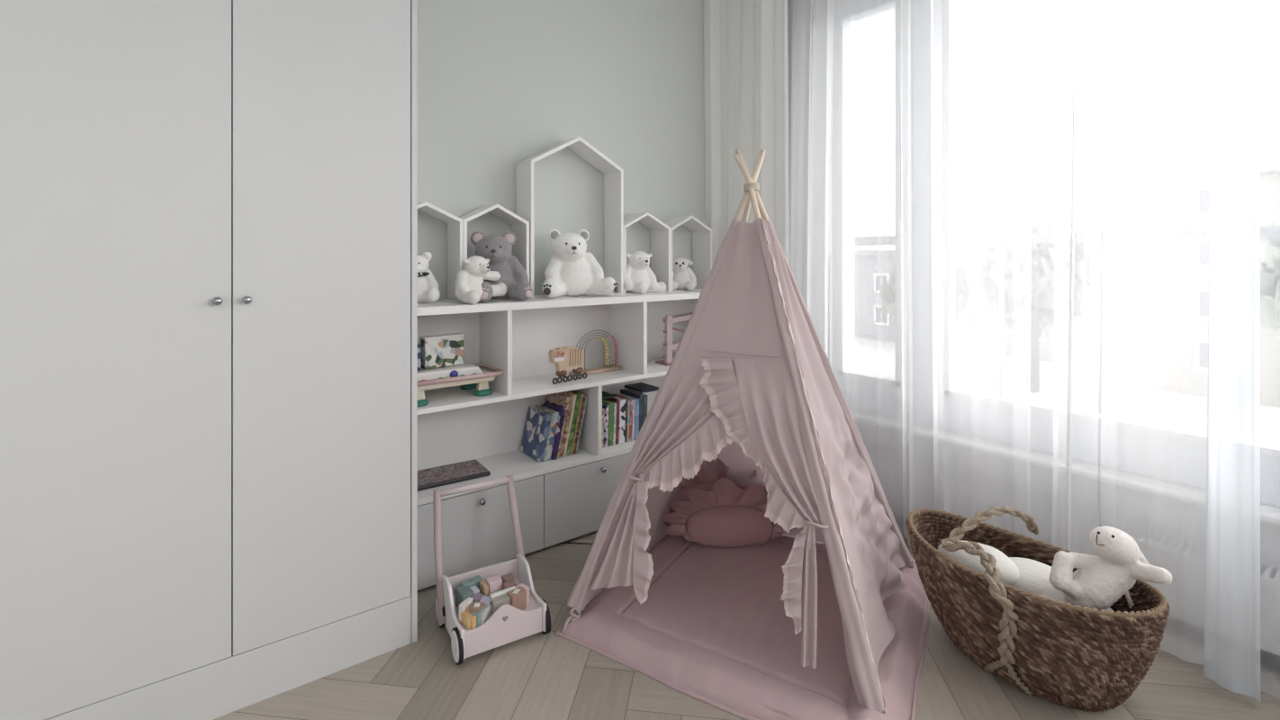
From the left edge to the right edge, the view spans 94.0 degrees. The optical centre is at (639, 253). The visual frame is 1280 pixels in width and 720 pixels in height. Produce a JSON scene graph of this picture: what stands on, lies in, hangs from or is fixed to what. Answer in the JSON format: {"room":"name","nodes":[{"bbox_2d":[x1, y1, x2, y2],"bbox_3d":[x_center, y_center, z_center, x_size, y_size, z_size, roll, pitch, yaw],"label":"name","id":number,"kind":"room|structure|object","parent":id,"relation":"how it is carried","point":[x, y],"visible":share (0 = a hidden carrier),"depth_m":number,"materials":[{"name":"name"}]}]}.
{"room":"children's room","nodes":[
{"label":"children's room","id":0,"kind":"room"},
{"bbox_2d":[417,0,705,299],"bbox_3d":[-0.856,-0.150,2.359,3.900,2.600,0.120,0,0,-37],"label":"wall","id":1,"kind":"structure","parent":0,"point":[501,84],"depth_m":2.66,"materials":[{"name":"white paint"}]},
{"bbox_2d":[213,530,1279,719],"bbox_3d":[0.294,1.151,0.686,3.700,0.002,3.935,0,0,-37],"label":"floor","id":2,"kind":"structure","parent":0,"point":[539,676],"depth_m":1.58,"materials":[{"name":"grey wood"}]},
{"bbox_2d":[0,0,417,719],"bbox_3d":[-1.511,-0.148,1.433,1.763,2.596,0.550,0,0,-37],"label":"wardrobe","id":3,"kind":"object","parent":2,"relation":"on","point":[209,208],"visible":1,"depth_m":1.46,"materials":[{"name":"white paint"}]},
{"bbox_2d":[432,474,551,665],"bbox_3d":[-0.470,0.956,1.858,0.294,0.389,0.348,0,0,-31],"label":"cart","id":4,"kind":"object","parent":2,"relation":"on","point":[508,624],"visible":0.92,"depth_m":1.80,"materials":[{"name":"pink paint"}]},
{"bbox_2d":[455,585,474,608],"bbox_3d":[-0.528,1.040,1.800,0.034,0.055,0.060,0,0,-40],"label":"block","id":5,"kind":"object","parent":4,"relation":"in","point":[462,593],"visible":0.61,"depth_m":1.79,"materials":[{"name":"teal wood"}]},
{"bbox_2d":[459,597,473,621],"bbox_3d":[-0.509,1.043,1.747,0.018,0.050,0.045,0,0,23],"label":"block","id":6,"kind":"object","parent":4,"relation":"in","point":[465,604],"visible":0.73,"depth_m":1.74,"materials":[{"name":"white wood"}]},
{"bbox_2d":[465,617,470,630],"bbox_3d":[-0.476,1.053,1.717,0.016,0.030,0.052,0,0,38],"label":"block","id":7,"kind":"object","parent":4,"relation":"in","point":[467,619],"visible":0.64,"depth_m":1.70,"materials":[{"name":"yellow wood"}]},
{"bbox_2d":[460,608,476,629],"bbox_3d":[-0.482,1.051,1.726,0.050,0.034,0.048,0,0,33],"label":"block","id":8,"kind":"object","parent":4,"relation":"in","point":[465,614],"visible":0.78,"depth_m":1.71,"materials":[{"name":"orange wood"}]},
{"bbox_2d":[460,575,482,589],"bbox_3d":[-0.520,1.038,1.843,0.062,0.060,0.026,0,0,-42],"label":"block","id":9,"kind":"object","parent":4,"relation":"on","point":[475,581],"visible":0.46,"depth_m":1.84,"materials":[{"name":"teal wood"}]},
{"bbox_2d":[469,585,479,594],"bbox_3d":[-0.512,1.043,1.807,0.044,0.050,0.034,0,0,-38],"label":"block","id":10,"kind":"object","parent":4,"relation":"in","point":[474,589],"visible":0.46,"depth_m":1.81,"materials":[{"name":"wood"}]},
{"bbox_2d":[469,592,484,603],"bbox_3d":[-0.483,1.045,1.780,0.034,0.046,0.032,0,0,38],"label":"block","id":11,"kind":"object","parent":4,"relation":"on","point":[477,597],"visible":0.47,"depth_m":1.77,"materials":[{"name":"purple wood"}]},
{"bbox_2d":[468,601,485,612],"bbox_3d":[-0.473,1.043,1.732,0.034,0.049,0.036,0,0,18],"label":"block","id":12,"kind":"object","parent":4,"relation":"in","point":[476,607],"visible":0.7,"depth_m":1.72,"materials":[{"name":"brown wood"}]},
{"bbox_2d":[470,605,487,627],"bbox_3d":[-0.463,1.048,1.731,0.026,0.040,0.056,0,0,20],"label":"block","id":13,"kind":"object","parent":4,"relation":"in","point":[477,614],"visible":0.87,"depth_m":1.71,"materials":[{"name":"teal wood"}]},
{"bbox_2d":[479,580,488,595],"bbox_3d":[-0.476,1.038,1.823,0.014,0.060,0.040,0,0,-35],"label":"block","id":14,"kind":"object","parent":4,"relation":"on","point":[483,586],"visible":0.52,"depth_m":1.81,"materials":[{"name":"wood"}]},
{"bbox_2d":[478,595,490,606],"bbox_3d":[-0.455,1.044,1.763,0.032,0.048,0.036,0,0,6],"label":"block","id":15,"kind":"object","parent":4,"relation":"in","point":[485,599],"visible":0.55,"depth_m":1.75,"materials":[{"name":"purple wood"}]},
{"bbox_2d":[480,603,491,625],"bbox_3d":[-0.446,1.050,1.733,0.010,0.036,0.052,0,0,16],"label":"block","id":16,"kind":"object","parent":4,"relation":"in","point":[485,615],"visible":0.88,"depth_m":1.72,"materials":[{"name":"white wood"}]},
{"bbox_2d":[486,575,502,595],"bbox_3d":[-0.451,1.037,1.845,0.040,0.062,0.036,0,0,-32],"label":"block","id":17,"kind":"object","parent":4,"relation":"on","point":[494,583],"visible":0.53,"depth_m":1.83,"materials":[{"name":"pink wood"}]},
{"bbox_2d":[489,593,510,615],"bbox_3d":[-0.409,1.043,1.771,0.064,0.050,0.034,0,0,-36],"label":"block","id":18,"kind":"object","parent":4,"relation":"in","point":[498,601],"visible":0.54,"depth_m":1.75,"materials":[{"name":"beige wood"}]},
{"bbox_2d":[489,585,515,597],"bbox_3d":[-0.411,1.040,1.791,0.078,0.056,0.014,0,0,-36],"label":"block","id":19,"kind":"object","parent":4,"relation":"in","point":[503,591],"visible":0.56,"depth_m":1.79,"materials":[{"name":"white wood"}]},
{"bbox_2d":[501,572,513,583],"bbox_3d":[-0.414,1.037,1.865,0.034,0.062,0.024,0,0,-42],"label":"block","id":20,"kind":"object","parent":4,"relation":"on","point":[509,576],"visible":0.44,"depth_m":1.86,"materials":[{"name":"pink wood"}]},
{"bbox_2d":[502,579,516,589],"bbox_3d":[-0.401,1.040,1.835,0.036,0.056,0.026,0,0,-42],"label":"block","id":21,"kind":"object","parent":4,"relation":"on","point":[509,583],"visible":0.44,"depth_m":1.83,"materials":[{"name":"pink wood"}]},
{"bbox_2d":[506,585,526,610],"bbox_3d":[-0.370,1.039,1.789,0.034,0.057,0.050,0,0,44],"label":"block","id":22,"kind":"object","parent":4,"relation":"in","point":[518,596],"visible":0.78,"depth_m":1.78,"materials":[{"name":"pink wood"}]},
{"bbox_2d":[512,588,520,594],"bbox_3d":[-0.370,1.011,1.789,0.015,0.001,0.025,0,0,16],"label":"print","id":23,"kind":"object","parent":22,"relation":"on","point":[516,590],"depth_m":1.79},
{"bbox_2d":[515,583,529,603],"bbox_3d":[-0.363,1.043,1.821,0.034,0.050,0.036,0,0,40],"label":"block","id":24,"kind":"object","parent":4,"relation":"in","point":[527,588],"visible":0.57,"depth_m":1.82,"materials":[{"name":"wood"}]},
{"bbox_2d":[417,289,701,590],"bbox_3d":[-0.249,0.666,2.553,1.599,0.968,0.302,0,0,-37],"label":"shelving unit","id":25,"kind":"object","parent":2,"relation":"on","point":[565,498],"visible":0.5,"depth_m":2.39,"materials":[{"name":"white paint"}]},
{"bbox_2d":[417,201,463,304],"bbox_3d":[-0.818,-0.004,2.221,0.276,0.372,0.138,0,0,-37],"label":"shelf","id":26,"kind":"object","parent":25,"relation":"on","point":[455,224],"visible":0.5,"depth_m":2.27,"materials":[{"name":"white wood"}]},
{"bbox_2d":[417,252,440,303],"bbox_3d":[-0.816,0.088,2.161,0.175,0.190,0.143,0,0,-17],"label":"teddy bear","id":27,"kind":"object","parent":26,"relation":"in","point":[428,285],"visible":0.48,"depth_m":2.15},
{"bbox_2d":[417,459,490,490],"bbox_3d":[-0.729,0.822,2.217,0.300,0.016,0.170,0,0,-34],"label":"book","id":28,"kind":"object","parent":25,"relation":"on","point":[446,474],"visible":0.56,"depth_m":2.21,"materials":[{"name":"grey paper"}]},
{"bbox_2d":[417,361,504,406],"bbox_3d":[-0.720,0.471,2.203,0.394,0.110,0.222,0,0,-37],"label":"toy","id":29,"kind":"object","parent":25,"relation":"on","point":[469,376],"visible":0.73,"depth_m":2.15,"materials":[{"name":"teal paint"}]},
{"bbox_2d":[417,343,420,370],"bbox_3d":[-0.817,0.370,2.125,0.060,0.090,0.050,0,0,-29],"label":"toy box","id":30,"kind":"object","parent":29,"relation":"on","point":[419,346],"visible":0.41,"depth_m":2.12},
{"bbox_2d":[419,333,464,369],"bbox_3d":[-0.728,0.356,2.199,0.152,0.112,0.047,0,0,-43],"label":"box","id":31,"kind":"object","parent":29,"relation":"on","point":[443,350],"visible":0.94,"depth_m":2.17,"materials":[{"name":"multicoloured cardboard"}]},
{"bbox_2d":[417,368,495,391],"bbox_3d":[-0.725,0.462,2.199,0.336,0.024,0.185,0,0,-37],"label":"tray","id":32,"kind":"object","parent":29,"relation":"on","point":[483,381],"depth_m":2.14,"materials":[{"name":"beige paint"}]},
{"bbox_2d":[454,255,506,304],"bbox_3d":[-0.594,0.095,2.227,0.138,0.175,0.217,0,0,31],"label":"teddy bear","id":33,"kind":"object","parent":25,"relation":"on","point":[468,287],"visible":0.93,"depth_m":2.17,"materials":[{"name":"white"}]},
{"bbox_2d":[459,203,529,301],"bbox_3d":[-0.598,-0.007,2.389,0.272,0.378,0.138,0,0,-37],"label":"shelf","id":34,"kind":"object","parent":25,"relation":"on","point":[519,226],"visible":0.48,"depth_m":2.41,"materials":[{"name":"white wood"}]},
{"bbox_2d":[470,231,531,302],"bbox_3d":[-0.551,0.048,2.330,0.230,0.273,0.238,0,0,-30],"label":"teddy bear","id":35,"kind":"object","parent":25,"relation":"on","point":[498,249],"visible":0.75,"depth_m":2.31},
{"bbox_2d":[520,405,551,461],"bbox_3d":[-0.429,0.737,2.453,0.061,0.185,0.165,0,0,-37],"label":"book","id":36,"kind":"object","parent":25,"relation":"on","point":[537,421],"visible":1,"depth_m":2.43,"materials":[{"name":"paper"}]},
{"bbox_2d":[534,405,554,460],"bbox_3d":[-0.411,0.736,2.460,0.051,0.187,0.155,0,0,-37],"label":"book","id":37,"kind":"object","parent":25,"relation":"on","point":[536,406],"visible":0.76,"depth_m":2.40,"materials":[{"name":"paper"}]},
{"bbox_2d":[537,405,558,459],"bbox_3d":[-0.399,0.735,2.470,0.060,0.188,0.155,0,0,-37],"label":"book","id":38,"kind":"object","parent":25,"relation":"on","point":[556,414],"visible":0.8,"depth_m":2.41,"materials":[{"name":"paper"}]},
{"bbox_2d":[542,400,566,459],"bbox_3d":[-0.375,0.727,2.476,0.062,0.204,0.160,0,0,-37],"label":"book","id":39,"kind":"object","parent":25,"relation":"on","point":[561,410],"visible":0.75,"depth_m":2.42,"materials":[{"name":"paper"}]},
{"bbox_2d":[544,392,569,458],"bbox_3d":[-0.366,0.708,2.504,0.069,0.242,0.170,0,0,-37],"label":"book","id":40,"kind":"object","parent":25,"relation":"on","point":[559,399],"visible":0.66,"depth_m":2.46,"materials":[{"name":"paper"}]},
{"bbox_2d":[558,391,574,457],"bbox_3d":[-0.349,0.703,2.514,0.072,0.253,0.165,0,0,-37],"label":"book","id":41,"kind":"object","parent":25,"relation":"on","point":[571,395],"visible":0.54,"depth_m":2.45,"materials":[{"name":"paper"}]},
{"bbox_2d":[548,346,587,384],"bbox_3d":[-0.300,0.455,2.472,0.046,0.141,0.183,0,0,45],"label":"animal","id":42,"kind":"object","parent":25,"relation":"on","point":[565,358],"visible":1,"depth_m":2.46},
{"bbox_2d":[554,357,564,361],"bbox_3d":[-0.327,0.430,2.427,0.002,0.016,0.055,0,0,45],"label":"print","id":43,"kind":"object","parent":42,"relation":"attached to","point":[556,359],"depth_m":2.43,"materials":[{"name":"white paint"}]},
{"bbox_2d":[553,350,565,357],"bbox_3d":[-0.328,0.406,2.426,0.002,0.027,0.058,0,0,45],"label":"print","id":44,"kind":"object","parent":42,"relation":"on","point":[556,353],"depth_m":2.43},
{"bbox_2d":[515,136,623,298],"bbox_3d":[-0.300,-0.161,2.616,0.463,0.686,0.138,0,0,-37],"label":"shelf","id":45,"kind":"object","parent":25,"relation":"on","point":[613,174],"visible":0.78,"depth_m":2.70,"materials":[{"name":"white wood"}]},
{"bbox_2d":[563,394,576,456],"bbox_3d":[-0.338,0.706,2.523,0.064,0.246,0.165,0,0,-37],"label":"book","id":46,"kind":"object","parent":25,"relation":"on","point":[575,395],"visible":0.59,"depth_m":2.46,"materials":[{"name":"paper"}]},
{"bbox_2d":[566,390,581,455],"bbox_3d":[-0.324,0.704,2.533,0.076,0.250,0.165,0,0,-37],"label":"book","id":47,"kind":"object","parent":25,"relation":"on","point":[579,395],"visible":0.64,"depth_m":2.47,"materials":[{"name":"paper"}]},
{"bbox_2d":[570,390,583,454],"bbox_3d":[-0.309,0.707,2.542,0.062,0.244,0.160,0,0,-37],"label":"book","id":48,"kind":"object","parent":25,"relation":"on","point":[581,397],"visible":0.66,"depth_m":2.48,"materials":[{"name":"paper"}]},
{"bbox_2d":[572,389,585,453],"bbox_3d":[-0.300,0.708,2.548,0.064,0.242,0.160,0,0,-37],"label":"book","id":49,"kind":"object","parent":25,"relation":"on","point":[584,394],"visible":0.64,"depth_m":2.49,"materials":[{"name":"paper"}]},
{"bbox_2d":[541,228,618,297],"bbox_3d":[-0.270,0.041,2.535,0.322,0.288,0.218,0,0,-21],"label":"teddy bear","id":50,"kind":"object","parent":25,"relation":"on","point":[571,271],"visible":1,"depth_m":2.49,"materials":[{"name":"white plush fabric"},{"name":"grey felt"},{"name":"black plastic"}]},
{"bbox_2d":[575,396,587,453],"bbox_3d":[-0.292,0.713,2.555,0.059,0.232,0.160,0,0,-37],"label":"book","id":51,"kind":"object","parent":25,"relation":"on","point":[585,402],"visible":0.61,"depth_m":2.49,"materials":[{"name":"paper"}]},
{"bbox_2d":[568,330,621,376],"bbox_3d":[-0.195,0.432,2.650,0.255,0.187,0.055,0,0,-41],"label":"abacus","id":52,"kind":"object","parent":25,"relation":"on","point":[608,340],"visible":0.98,"depth_m":2.68,"materials":[{"name":"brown wood"}]},
{"bbox_2d":[602,408,604,447],"bbox_3d":[-0.204,0.747,2.611,0.019,0.165,0.150,0,0,-37],"label":"book","id":53,"kind":"object","parent":25,"relation":"on","point":[603,410],"visible":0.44,"depth_m":2.55,"materials":[{"name":"paper"}]},
{"bbox_2d":[602,403,608,447],"bbox_3d":[-0.190,0.740,2.622,0.026,0.178,0.150,0,0,-37],"label":"book","id":54,"kind":"object","parent":25,"relation":"on","point":[604,406],"visible":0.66,"depth_m":2.56,"materials":[{"name":"paper"}]},
{"bbox_2d":[602,398,613,446],"bbox_3d":[-0.172,0.736,2.639,0.032,0.186,0.155,0,0,-37],"label":"book","id":55,"kind":"object","parent":25,"relation":"on","point":[610,404],"visible":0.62,"depth_m":2.58,"materials":[{"name":"paper"}]},
{"bbox_2d":[604,397,619,444],"bbox_3d":[-0.143,0.733,2.661,0.021,0.192,0.155,0,0,-37],"label":"book","id":56,"kind":"object","parent":25,"relation":"on","point":[613,400],"visible":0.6,"depth_m":2.60,"materials":[{"name":"paper"}]},
{"bbox_2d":[602,390,615,399],"bbox_3d":[-0.185,0.629,2.645,0.115,0.008,0.110,0,0,-37],"label":"book","id":57,"kind":"object","parent":56,"relation":"on","point":[605,395],"visible":0.39,"depth_m":2.63,"materials":[{"name":"black paper"}]},
{"bbox_2d":[609,400,616,445],"bbox_3d":[-0.154,0.739,2.650,0.018,0.180,0.150,0,0,-37],"label":"book","id":58,"kind":"object","parent":25,"relation":"on","point":[615,403],"visible":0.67,"depth_m":2.59,"materials":[{"name":"paper"}]},
{"bbox_2d":[614,396,625,443],"bbox_3d":[-0.122,0.735,2.674,0.038,0.189,0.150,0,0,-37],"label":"book","id":59,"kind":"object","parent":25,"relation":"on","point":[622,401],"visible":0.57,"depth_m":2.61,"materials":[{"name":"paper"}]},
{"bbox_2d":[611,393,632,441],"bbox_3d":[-0.085,0.738,2.703,0.020,0.182,0.150,0,0,-37],"label":"book","id":60,"kind":"object","parent":25,"relation":"on","point":[630,400],"visible":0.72,"depth_m":2.64,"materials":[{"name":"paper"}]},
{"bbox_2d":[616,396,630,441],"bbox_3d":[-0.096,0.739,2.694,0.018,0.180,0.150,0,0,-37],"label":"book","id":61,"kind":"object","parent":25,"relation":"on","point":[628,401],"visible":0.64,"depth_m":2.63,"materials":[{"name":"paper"}]},
{"bbox_2d":[614,393,634,441],"bbox_3d":[-0.074,0.738,2.711,0.016,0.182,0.150,0,0,-37],"label":"book","id":62,"kind":"object","parent":25,"relation":"on","point":[633,420],"visible":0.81,"depth_m":2.65,"materials":[{"name":"paper"}]},
{"bbox_2d":[624,399,627,441],"bbox_3d":[-0.105,0.737,2.687,0.014,0.184,0.150,0,0,-37],"label":"book","id":63,"kind":"object","parent":25,"relation":"on","point":[626,400],"visible":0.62,"depth_m":2.63,"materials":[{"name":"paper"}]},
{"bbox_2d":[617,392,639,440],"bbox_3d":[-0.059,0.739,2.722,0.030,0.181,0.150,0,0,-37],"label":"book","id":64,"kind":"object","parent":25,"relation":"on","point":[636,401],"visible":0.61,"depth_m":2.66,"materials":[{"name":"paper"}]},
{"bbox_2d":[620,388,643,433],"bbox_3d":[-0.041,0.731,2.739,0.029,0.197,0.155,0,0,-37],"label":"book","id":65,"kind":"object","parent":25,"relation":"on","point":[632,393],"visible":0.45,"depth_m":2.68,"materials":[{"name":"paper"}]},
{"bbox_2d":[627,388,647,423],"bbox_3d":[-0.023,0.734,2.753,0.027,0.190,0.155,0,0,-37],"label":"book","id":66,"kind":"object","parent":25,"relation":"on","point":[644,395],"visible":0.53,"depth_m":2.69,"materials":[{"name":"paper"}]},
{"bbox_2d":[624,382,658,393],"bbox_3d":[0.008,0.623,2.776,0.100,0.014,0.135,0,0,-37],"label":"book","id":67,"kind":"object","parent":66,"relation":"on","point":[639,387],"visible":0.89,"depth_m":2.75,"materials":[{"name":"paper"}]},
{"bbox_2d":[623,251,666,294],"bbox_3d":[0.018,0.087,2.769,0.210,0.202,0.154,0,0,0],"label":"bear","id":68,"kind":"object","parent":25,"relation":"on","point":[640,278],"visible":0.94,"depth_m":2.74},
{"bbox_2d":[623,212,670,294],"bbox_3d":[-0.005,-0.006,2.841,0.276,0.376,0.138,0,0,-37],"label":"shelf","id":69,"kind":"object","parent":25,"relation":"on","point":[660,231],"visible":0.65,"depth_m":2.88,"materials":[{"name":"white wood"}]},
{"bbox_2d":[655,312,693,365],"bbox_3d":[0.213,0.406,2.923,0.305,0.240,0.090,0,0,-37],"label":"track","id":70,"kind":"object","parent":25,"relation":"on","point":[669,346],"visible":0.42,"depth_m":2.82,"materials":[{"name":"paint"}]},
{"bbox_2d":[664,215,712,291],"bbox_3d":[0.216,-0.004,3.010,0.276,0.372,0.138,0,0,-37],"label":"shelf","id":71,"kind":"object","parent":25,"relation":"on","point":[701,233],"visible":0.67,"depth_m":3.06,"materials":[{"name":"white wood"}]},
{"bbox_2d":[672,257,696,290],"bbox_3d":[0.201,0.100,2.956,0.158,0.165,0.130,0,0,-5],"label":"teddy bear","id":72,"kind":"object","parent":71,"relation":"in","point":[683,277],"visible":0.77,"depth_m":2.93},
{"bbox_2d":[555,534,930,719],"bbox_3d":[0.403,1.117,1.981,1.000,0.069,1.042,0,0,31],"label":"mat","id":73,"kind":"object","parent":2,"relation":"on","point":[713,626],"visible":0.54,"depth_m":1.75,"materials":[{"name":"pink fabric"}]},
{"bbox_2d":[663,458,789,531],"bbox_3d":[0.323,0.958,2.357,0.623,0.312,0.121,0,0,2],"label":"cushion","id":74,"kind":"object","parent":73,"relation":"on","point":[705,479],"visible":0.14,"depth_m":2.38,"materials":[{"name":"pink fabric"}]},
{"bbox_2d":[669,481,746,531],"bbox_3d":[0.320,1.014,2.361,0.403,0.200,0.108,0,0,2],"label":"pillow","id":75,"kind":"object","parent":74,"relation":"on","point":[707,486],"depth_m":2.37,"materials":[{"name":"pink fabric"}]},
{"bbox_2d":[661,477,797,548],"bbox_3d":[0.347,0.991,2.292,0.529,0.243,0.118,0,0,-2],"label":"cushion","id":76,"kind":"object","parent":73,"relation":"on","point":[707,523],"visible":0.93,"depth_m":2.28,"materials":[{"name":"pink fabric"}]},
{"bbox_2d":[685,504,773,548],"bbox_3d":[0.344,1.045,2.291,0.336,0.134,0.117,0,0,-2],"label":"pillow","id":77,"kind":"object","parent":76,"relation":"on","point":[716,526],"depth_m":2.26,"materials":[{"name":"pink fabric"}]},
{"bbox_2d":[562,148,913,713],"bbox_3d":[0.361,0.401,1.975,0.940,1.511,0.893,0,0,29],"label":"play teepee","id":78,"kind":"object","parent":73,"relation":"on","point":[750,383],"visible":0.99,"depth_m":1.83,"materials":[{"name":"pink fabric"}]},
{"bbox_2d":[905,505,1170,712],"bbox_3d":[1.048,0.945,1.639,0.434,0.413,0.614,0,0,-37],"label":"seagrass basket","id":79,"kind":"object","parent":2,"relation":"on","point":[1075,656],"visible":0.9,"depth_m":1.51,"materials":[{"name":"wicker"}]},
{"bbox_2d":[937,540,1018,585],"bbox_3d":[0.969,0.888,1.714,0.141,0.104,0.218,0,0,-37],"label":"cushion","id":80,"kind":"object","parent":79,"relation":"in","point":[1009,575],"visible":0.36,"depth_m":1.66,"materials":[{"name":"white fabric"}]},
{"bbox_2d":[1009,557,1051,595],"bbox_3d":[1.090,0.912,1.657,0.166,0.099,0.200,0,0,-37],"label":"cushion","id":81,"kind":"object","parent":79,"relation":"in","point":[1033,574],"visible":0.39,"depth_m":1.62,"materials":[{"name":"white fabric"}]},
{"bbox_2d":[1041,576,1113,612],"bbox_3d":[1.121,0.998,1.611,0.199,0.260,0.344,0,0,-37],"label":"folded blanket","id":82,"kind":"object","parent":79,"relation":"in","point":[1050,592],"visible":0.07,"depth_m":1.57,"materials":[{"name":"white fabric"}]},
{"bbox_2d":[1049,525,1171,610],"bbox_3d":[1.178,0.808,1.530,0.247,0.239,0.159,0,0,18],"label":"rabbit","id":83,"kind":"object","parent":82,"relation":"on","point":[1098,582],"visible":0.94,"depth_m":1.50,"materials":[{"name":"white plush fabric"}]},
{"bbox_2d":[1260,559,1279,656],"bbox_3d":[1.527,1.019,1.982,0.128,0.262,2.700,0,0,-37],"label":"radiator","id":84,"kind":"object","parent":2,"relation":"on","point":[1269,572],"visible":0.02,"depth_m":1.63,"materials":[{"name":"white metal"}]},
{"bbox_2d":[1260,559,1279,588],"bbox_3d":[1.527,0.896,1.982,0.128,0.017,2.700,0,0,-37],"label":"grille","id":85,"kind":"object","parent":84,"relation":"attached to","point":[1269,572],"depth_m":1.66,"materials":[{"name":"white metal"}]},
{"bbox_2d":[787,0,1279,565],"bbox_3d":[1.852,-0.150,1.875,0.220,2.600,3.935,0,0,-37],"label":"wall","id":86,"kind":"structure","parent":0,"point":[1269,532],"depth_m":1.74,"materials":[{"name":"white paint"}]},
{"bbox_2d":[1260,441,1279,507],"bbox_3d":[1.842,-0.240,1.757,0.120,1.940,2.960,0,0,-37],"label":"window","id":87,"kind":"structure","parent":86,"relation":"in","point":[1269,453],"depth_m":1.73,"materials":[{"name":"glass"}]},
{"bbox_2d":[1260,503,1279,525],"bbox_3d":[1.794,0.740,1.721,0.140,0.020,3.060,0,0,-37],"label":"trim","id":88,"kind":"structure","parent":86,"relation":"attached to","point":[1269,514],"depth_m":1.67,"materials":[{"name":"white paint"}]},
{"bbox_3d":[0.343,-1.500,0.787,3.900,0.100,4.035,0,0,-37],"label":"ceiling","id":89,"kind":"structure","parent":0,"visible":0},
{"bbox_2d":[703,0,789,267],"bbox_3d":[0.523,-0.146,3.004,0.073,2.568,0.535,0,0,-43],"label":"drape","id":90,"kind":"object","parent":89,"relation":"hanging from","point":[746,69],"visible":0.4,"depth_m":2.99,"materials":[{"name":"white fabric"}]},
{"bbox_2d":[789,0,1208,665],"bbox_3d":[1.144,-0.146,2.253,0.114,2.568,1.534,0,0,-34],"label":"sheer curtain","id":91,"kind":"object","parent":89,"relation":"hanging from","point":[999,239],"visible":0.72,"depth_m":2.02,"materials":[{"name":"white fabric"}]},
{"bbox_2d":[1203,0,1260,702],"bbox_3d":[1.545,-0.146,1.560,0.044,2.568,0.109,0,0,-26],"label":"sheer curtain","id":92,"kind":"object","parent":89,"relation":"hanging from","point":[1231,660],"visible":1,"depth_m":1.54,"materials":[{"name":"white fabric"}]},
{"label":"outside","id":93,"kind":"structure","parent":0,"visible":0},
{"bbox_2d":[1260,405,1279,445],"bbox_3d":[65.489,8.350,62.539,170.000,0.400,240.000,0,0,-37],"label":"ground","id":94,"kind":"structure","parent":93,"point":[1269,416],"depth_m":28.37,"materials":[{"name":"white"}]},
{"bbox_2d":[1260,161,1279,407],"bbox_3d":[42.252,1.650,30.348,13.000,13.000,23.800,0,0,-37],"label":"apartment building","id":95,"kind":"structure","parent":94,"relation":"on","point":[1269,171],"depth_m":31.80,"materials":[{"name":"white"}]},
{"bbox_2d":[1260,219,1279,331],"bbox_3d":[27.662,2.857,23.052,6.472,10.622,6.160,0,0,-37],"label":"leafy tree","id":96,"kind":"object","parent":94,"relation":"on","point":[1269,267],"visible":0.75,"depth_m":24.18,"materials":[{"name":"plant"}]},
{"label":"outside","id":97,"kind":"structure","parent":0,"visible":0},
{"bbox_2d":[1260,226,1279,241],"bbox_3d":[2.506,0.694,1.975,0.940,1.612,5.300,0,0,-37],"label":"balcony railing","id":98,"kind":"object","parent":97,"point":[1266,233],"visible":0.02,"depth_m":2.46,"materials":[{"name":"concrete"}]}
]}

